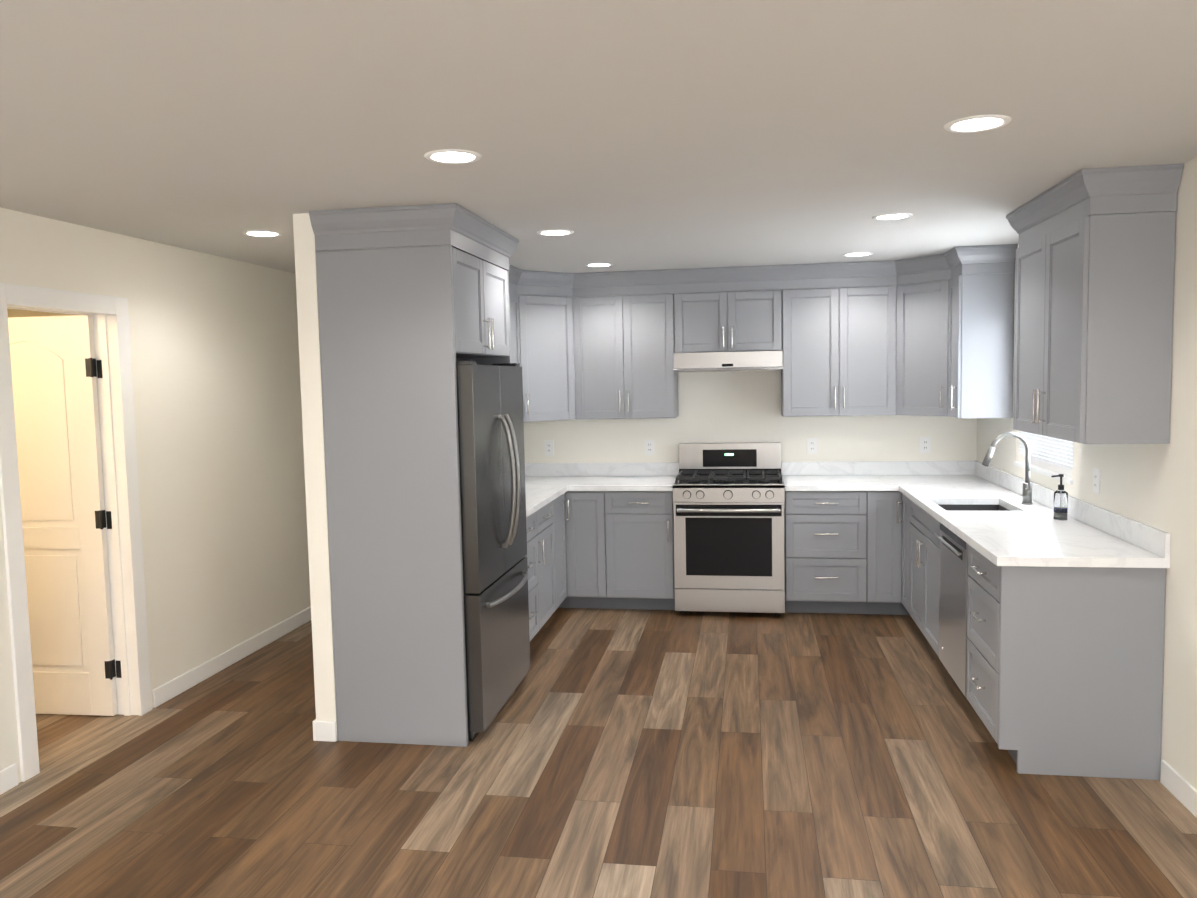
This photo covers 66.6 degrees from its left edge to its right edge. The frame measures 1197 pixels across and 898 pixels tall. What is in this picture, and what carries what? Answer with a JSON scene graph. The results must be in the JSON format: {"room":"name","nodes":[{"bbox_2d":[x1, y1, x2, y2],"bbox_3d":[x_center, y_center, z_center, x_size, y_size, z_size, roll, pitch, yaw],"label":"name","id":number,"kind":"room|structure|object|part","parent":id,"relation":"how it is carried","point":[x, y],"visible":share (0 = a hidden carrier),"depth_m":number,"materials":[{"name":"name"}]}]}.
{"room":"kitchen","nodes":[
{"label":"kitchen","id":0,"kind":"room"},
{"bbox_2d":[0,608,1196,897],"bbox_3d":[-1.806,1.530,2.734,8.000,0.050,9.620,0,5,9],"label":"floor","id":1,"kind":"structure","parent":0,"point":[668,754],"depth_m":3.69,"materials":[{"name":"brown wood"}]},
{"bbox_2d":[456,361,529,740],"bbox_3d":[-0.767,0.450,4.644,0.750,1.763,0.921,0,5,9],"label":"refrigerator","id":2,"kind":"object","parent":1,"relation":"on","point":[493,498],"visible":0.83,"depth_m":4.37,"materials":[{"name":"silver metal"}]},
{"bbox_2d":[526,509,544,640],"bbox_3d":[-0.720,0.828,5.480,0.620,0.876,0.594,0,5,9],"label":"base cabinet","id":3,"kind":"object","parent":1,"relation":"on","point":[536,583],"depth_m":5.60,"materials":[{"name":"grey paint"}]},
{"bbox_2d":[541,501,556,622],"bbox_3d":[-0.637,0.787,5.989,0.620,0.876,0.559,0,5,9],"label":"base cabinet","id":4,"kind":"object","parent":1,"relation":"on","point":[547,513],"depth_m":5.98,"materials":[{"name":"grey paint"}]},
{"bbox_2d":[553,489,576,607],"bbox_3d":[-0.545,0.755,6.377,0.676,0.876,0.476,0,5,9],"label":"base cabinet","id":5,"kind":"object","parent":1,"relation":"on","point":[563,503],"depth_m":6.48,"materials":[{"name":"grey paint"}]},
{"bbox_2d":[573,489,616,608],"bbox_3d":[-0.026,0.711,6.794,0.366,0.876,0.683,0,5,9],"label":"base cabinet","id":6,"kind":"object","parent":1,"relation":"on","point":[594,523],"depth_m":6.52,"materials":[{"name":"grey paint"}]},
{"bbox_2d":[525,485,568,516],"bbox_3d":[-0.654,0.339,5.840,0.647,0.039,1.412,0,5,9],"label":"countertop","id":7,"kind":"structure","parent":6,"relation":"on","point":[537,496],"depth_m":6.00,"materials":[{"name":"white stone"}]},
{"bbox_2d":[613,493,674,609],"bbox_3d":[0.311,0.706,6.770,0.543,0.876,0.620,0,5,9],"label":"base cabinet","id":8,"kind":"object","parent":1,"relation":"on","point":[645,521],"depth_m":6.46,"materials":[{"name":"grey paint"}]},
{"bbox_2d":[525,477,675,492],"bbox_3d":[-0.119,0.254,6.792,1.395,0.039,0.647,0,5,9],"label":"countertop","id":9,"kind":"structure","parent":8,"relation":"on","point":[618,484],"depth_m":6.59,"materials":[{"name":"white stone"}]},
{"bbox_2d":[673,442,784,615],"bbox_3d":[0.945,0.563,6.582,0.758,1.165,0.757,0,5,9],"label":"gas range","id":10,"kind":"object","parent":1,"relation":"on","point":[729,535],"visible":1,"depth_m":6.29,"materials":[{"name":"silver metal"}]},
{"bbox_2d":[784,493,864,613],"bbox_3d":[1.638,0.695,6.553,0.603,0.876,0.620,0,5,9],"label":"base cabinet","id":11,"kind":"object","parent":1,"relation":"on","point":[824,533],"depth_m":6.26,"materials":[{"name":"grey paint"}]},
{"bbox_2d":[781,473,992,492],"bbox_3d":[2.015,0.236,6.442,1.395,0.039,0.647,0,5,9],"label":"countertop","id":12,"kind":"structure","parent":11,"relation":"on","point":[794,482],"depth_m":6.36,"materials":[{"name":"white stone"}]},
{"bbox_2d":[865,489,892,614],"bbox_3d":[1.994,0.695,6.462,0.247,0.876,0.683,0,5,9],"label":"base cabinet","id":13,"kind":"object","parent":1,"relation":"on","point":[878,502],"depth_m":6.20,"materials":[{"name":"grey paint"}]},
{"bbox_2d":[893,489,939,636],"bbox_3d":[2.302,0.728,5.956,0.676,0.876,0.386,0,5,9],"label":"base cabinet","id":14,"kind":"object","parent":1,"relation":"on","point":[916,565],"depth_m":5.74,"materials":[{"name":"grey paint"}]},
{"bbox_2d":[938,523,968,696],"bbox_3d":[2.068,0.841,4.596,0.600,0.872,0.608,0,5,9],"label":"dishwasher","id":15,"kind":"object","parent":1,"relation":"on","point":[953,590],"visible":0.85,"depth_m":4.59,"materials":[{"name":"silver"}]},
{"bbox_2d":[966,545,1165,779],"bbox_3d":[2.011,0.886,4.000,0.620,0.876,0.580,0,5,9],"label":"base cabinet","id":16,"kind":"object","parent":1,"relation":"on","point":[1065,638],"depth_m":3.72,"materials":[{"name":"grey paint"}]},
{"bbox_2d":[897,485,1169,568],"bbox_3d":[2.136,0.357,4.860,0.647,0.039,2.447,0,5,9],"label":"countertop","id":17,"kind":"structure","parent":16,"relation":"on","point":[1020,536],"depth_m":4.19,"materials":[{"name":"white stone"}]},
{"bbox_2d":[925,501,1008,552],"bbox_3d":[2.134,0.448,5.189,0.412,0.218,0.522,0,5,9],"label":"sink","id":18,"kind":"object","parent":17,"relation":"in","point":[932,528],"depth_m":5.38,"materials":[{"name":"silver metal"}]},
{"bbox_2d":[982,432,1032,504],"bbox_3d":[2.300,0.108,5.119,0.274,0.408,0.091,0,5,9],"label":"faucet","id":19,"kind":"object","parent":17,"relation":"on","point":[1027,493],"visible":1,"depth_m":5.11,"materials":[{"name":"silver metal"}]},
{"bbox_2d":[1051,474,1067,519],"bbox_3d":[2.314,0.240,4.579,0.078,0.228,0.064,0,5,9],"label":"soap dispenser bottle","id":20,"kind":"object","parent":17,"relation":"on","point":[1060,511],"visible":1,"depth_m":4.56,"materials":[{"name":"clear glass"}]},
{"bbox_2d":[0,0,1196,789],"bbox_3d":[-1.794,0.238,2.627,7.920,2.540,9.620,0,5,9],"label":"wall","id":21,"kind":"structure","parent":0,"point":[158,158],"depth_m":3.41,"materials":[{"name":"white paint"}]},
{"bbox_2d":[0,763,17,794],"bbox_3d":[-2.933,1.610,1.064,0.016,0.095,5.720,0,5,9],"label":"baseboard","id":22,"kind":"structure","parent":21,"relation":"attached to","point":[9,775],"depth_m":3.83,"materials":[{"name":"white wood"}]},
{"bbox_2d":[8,315,117,715],"bbox_3d":[-2.827,0.353,4.621,0.693,2.028,0.167,0,5,9],"label":"door leaf","id":23,"kind":"structure","parent":21,"relation":"in","point":[54,384],"depth_m":4.60,"materials":[{"name":"white paint"}]},
{"bbox_2d":[0,282,151,781],"bbox_3d":[-2.488,0.334,4.261,0.152,2.124,0.866,0,5,9],"label":"door frame","id":24,"kind":"structure","parent":21,"relation":"attached to","point":[110,314],"depth_m":4.54,"materials":[{"name":"white wood"}]},
{"bbox_3d":[-2.468,0.364,4.606,0.034,1.620,0.002,0,5,9],"label":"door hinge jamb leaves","id":25,"kind":"part","parent":24,"relation":"part of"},
{"bbox_2d":[152,606,310,707],"bbox_3d":[-2.106,1.199,6.125,0.016,0.095,2.750,0,5,9],"label":"baseboard","id":26,"kind":"structure","parent":21,"relation":"attached to","point":[165,692],"depth_m":5.43,"materials":[{"name":"white wood"}]},
{"bbox_2d":[242,230,282,236],"bbox_3d":[-1.701,-1.089,4.618,0.196,0.006,0.196,0,5,9],"label":"recessed light","id":27,"kind":"object","parent":21,"relation":"in","point":[261,233],"visible":0.96,"depth_m":4.61,"materials":[{"name":"white plastic"}]},
{"bbox_2d":[312,719,335,740],"bbox_3d":[-1.087,1.203,5.796,0.026,0.095,3.073,0,5,9],"label":"baseboard","id":28,"kind":"structure","parent":21,"relation":"attached to","point":[322,730],"depth_m":4.28,"materials":[{"name":"white wood"}]},
{"bbox_2d":[313,203,512,454],"bbox_3d":[-0.874,-0.570,4.578,0.630,1.069,0.937,0,5,9],"label":"upper cabinet","id":29,"kind":"object","parent":21,"relation":"attached to","point":[395,324],"depth_m":4.09,"materials":[{"name":"grey paint"}]},
{"bbox_2d":[424,149,481,163],"bbox_3d":[-0.497,-0.998,3.118,0.196,0.006,0.196,0,5,9],"label":"recessed light","id":30,"kind":"object","parent":21,"relation":"in","point":[452,156],"visible":1,"depth_m":3.11,"materials":[{"name":"white plastic"}]},
{"bbox_2d":[509,264,528,421],"bbox_3d":[-0.754,-0.693,6.121,0.371,1.069,0.809,0,5,9],"label":"upper cabinet","id":31,"kind":"object","parent":21,"relation":"attached to","point":[518,275],"depth_m":6.42,"materials":[{"name":"grey paint"}]},
{"bbox_2d":[544,441,553,455],"bbox_3d":[-0.387,-0.007,7.139,0.072,0.116,0.008,0,5,9],"label":"electrical outlet","id":32,"kind":"object","parent":21,"relation":"attached to","point":[549,447],"visible":1,"depth_m":7.14,"materials":[{"name":"white plastic"}]},
{"bbox_2d":[525,270,584,421],"bbox_3d":[-0.481,-0.746,6.735,0.711,1.069,0.711,0,5,9],"label":"upper cabinet","id":33,"kind":"object","parent":21,"relation":"attached to","point":[553,392],"depth_m":6.61,"materials":[{"name":"grey paint"}]},
{"bbox_2d":[537,229,573,235],"bbox_3d":[-0.226,-1.133,4.780,0.196,0.006,0.196,0,5,9],"label":"recessed light","id":34,"kind":"object","parent":21,"relation":"in","point":[555,232],"visible":0.98,"depth_m":4.77,"materials":[{"name":"white plastic"}]},
{"bbox_2d":[585,263,612,266],"bbox_3d":[0.004,-1.247,6.187,0.196,0.006,0.196,0,5,9],"label":"recessed light","id":35,"kind":"object","parent":21,"relation":"in","point":[599,264],"visible":1,"depth_m":6.16,"materials":[{"name":"white plastic"}]},
{"bbox_2d":[581,269,678,418],"bbox_3d":[0.180,-0.765,6.799,0.790,1.069,0.371,0,5,9],"label":"upper cabinet","id":36,"kind":"object","parent":21,"relation":"attached to","point":[629,340],"depth_m":6.65,"materials":[{"name":"grey paint"}]},
{"bbox_2d":[645,440,653,454],"bbox_3d":[0.393,-0.013,7.011,0.072,0.116,0.008,0,5,9],"label":"electrical outlet","id":37,"kind":"object","parent":21,"relation":"attached to","point":[649,447],"visible":1,"depth_m":7.01,"materials":[{"name":"white plastic"}]},
{"bbox_2d":[673,265,780,352],"bbox_3d":[0.947,-1.007,6.674,0.764,0.600,0.330,0,5,9],"label":"upper cabinet","id":38,"kind":"object","parent":21,"relation":"attached to","point":[746,318],"depth_m":6.51,"materials":[{"name":"grey paint"}]},
{"bbox_2d":[673,351,782,371],"bbox_3d":[0.941,-0.631,6.615,0.758,0.135,0.506,0,5,9],"label":"range hood","id":39,"kind":"object","parent":38,"relation":"attached to","point":[732,361],"visible":1,"depth_m":6.39,"materials":[{"name":"silver metal"}]},
{"bbox_2d":[525,461,972,476],"bbox_3d":[0.997,0.150,6.920,3.558,0.100,0.019,0,5,9],"label":"backsplash","id":40,"kind":"structure","parent":21,"relation":"attached to","point":[671,469],"depth_m":6.84,"materials":[{"name":"white stone"}]},
{"bbox_2d":[807,438,816,453],"bbox_3d":[1.596,-0.023,6.814,0.072,0.116,0.008,0,5,9],"label":"electrical outlet","id":41,"kind":"object","parent":21,"relation":"attached to","point":[811,445],"visible":1,"depth_m":6.81,"materials":[{"name":"white plastic"}]},
{"bbox_2d":[781,260,888,416],"bbox_3d":[1.737,-0.778,6.543,0.830,1.069,0.371,0,5,9],"label":"upper cabinet","id":42,"kind":"object","parent":21,"relation":"attached to","point":[834,337],"depth_m":6.41,"materials":[{"name":"grey paint"}]},
{"bbox_2d":[843,252,872,256],"bbox_3d":[1.682,-1.261,5.912,0.196,0.006,0.196,0,5,9],"label":"recessed light","id":43,"kind":"object","parent":21,"relation":"in","point":[854,254],"visible":1,"depth_m":5.91,"materials":[{"name":"white plastic"}]},
{"bbox_2d":[872,213,912,219],"bbox_3d":[1.452,-1.147,4.505,0.196,0.006,0.196,0,5,9],"label":"recessed light","id":44,"kind":"object","parent":21,"relation":"in","point":[892,216],"visible":1,"depth_m":4.50,"materials":[{"name":"white plastic"}]},
{"bbox_2d":[885,254,940,415],"bbox_3d":[2.347,-0.771,6.292,0.671,1.069,0.671,0,5,9],"label":"upper cabinet","id":45,"kind":"object","parent":21,"relation":"attached to","point":[913,353],"depth_m":6.23,"materials":[{"name":"grey paint"}]},
{"bbox_2d":[920,437,930,452],"bbox_3d":[2.396,-0.030,6.683,0.072,0.116,0.008,0,5,9],"label":"electrical outlet","id":46,"kind":"object","parent":21,"relation":"attached to","point":[925,444],"visible":1,"depth_m":6.68,"materials":[{"name":"white plastic"}]},
{"bbox_2d":[941,246,956,417],"bbox_3d":[2.431,-0.740,5.876,0.371,1.069,0.340,0,5,9],"label":"upper cabinet","id":47,"kind":"object","parent":21,"relation":"attached to","point":[948,259],"depth_m":5.98,"materials":[{"name":"grey paint"}]},
{"bbox_2d":[944,114,1011,132],"bbox_3d":[1.180,-1.012,2.842,0.196,0.006,0.196,0,5,9],"label":"recessed light","id":48,"kind":"object","parent":21,"relation":"in","point":[977,123],"visible":1,"depth_m":2.83,"materials":[{"name":"white plastic"}]},
{"bbox_2d":[957,212,1012,418],"bbox_3d":[2.326,-0.678,5.102,0.330,1.069,1.338,0,5,9],"label":"upper cabinet","id":49,"kind":"object","parent":21,"relation":"attached to","point":[982,295],"depth_m":5.70,"materials":[{"name":"grey paint"}]},
{"bbox_2d":[1013,432,1072,483],"bbox_3d":[2.544,-0.309,5.137,0.102,0.900,1.020,0,5,9],"label":"window","id":50,"kind":"structure","parent":21,"relation":"in","point":[1038,466],"depth_m":5.14,"materials":[{"name":"white"}]},
{"bbox_2d":[1019,431,1072,469],"bbox_3d":[2.523,-0.336,5.138,0.027,0.822,0.980,0,5,9],"label":"window blind slats","id":51,"kind":"structure","parent":50,"relation":"attached to","point":[1055,448],"depth_m":5.08,"materials":[{"name":"white"}]},
{"bbox_2d":[973,461,1170,556],"bbox_3d":[2.495,0.260,5.112,0.019,0.100,3.075,0,5,9],"label":"backsplash","id":52,"kind":"structure","parent":21,"relation":"attached to","point":[1156,540],"depth_m":4.31,"materials":[{"name":"white stone"}]},
{"bbox_2d":[1009,163,1183,443],"bbox_3d":[2.152,-0.591,4.039,0.330,1.069,0.932,0,5,9],"label":"upper cabinet","id":53,"kind":"object","parent":21,"relation":"attached to","point":[1065,309],"depth_m":3.61,"materials":[{"name":"grey paint"}]},
{"bbox_2d":[1093,468,1099,493],"bbox_3d":[2.374,0.152,4.348,0.008,0.116,0.072,0,5,9],"label":"outlet","id":54,"kind":"object","parent":21,"relation":"attached to","point":[1096,480],"visible":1,"depth_m":4.34,"materials":[{"name":"white plastic"}]},
{"bbox_2d":[1160,760,1196,817],"bbox_3d":[1.765,1.550,0.582,0.016,0.095,6.290,0,5,9],"label":"baseboard","id":55,"kind":"structure","parent":21,"relation":"attached to","point":[1178,786],"depth_m":3.51,"materials":[{"name":"white wood"}]},
{"label":"outside","id":56,"kind":"structure","parent":0,"visible":0},
{"bbox_2d":[1037,435,1071,465],"bbox_3d":[2.956,-0.272,5.073,0.010,2.980,3.400,0,5,9],"label":"sky","id":57,"kind":"structure","parent":56,"point":[1060,447],"depth_m":6.17,"materials":[{"name":"white"}]}
]}

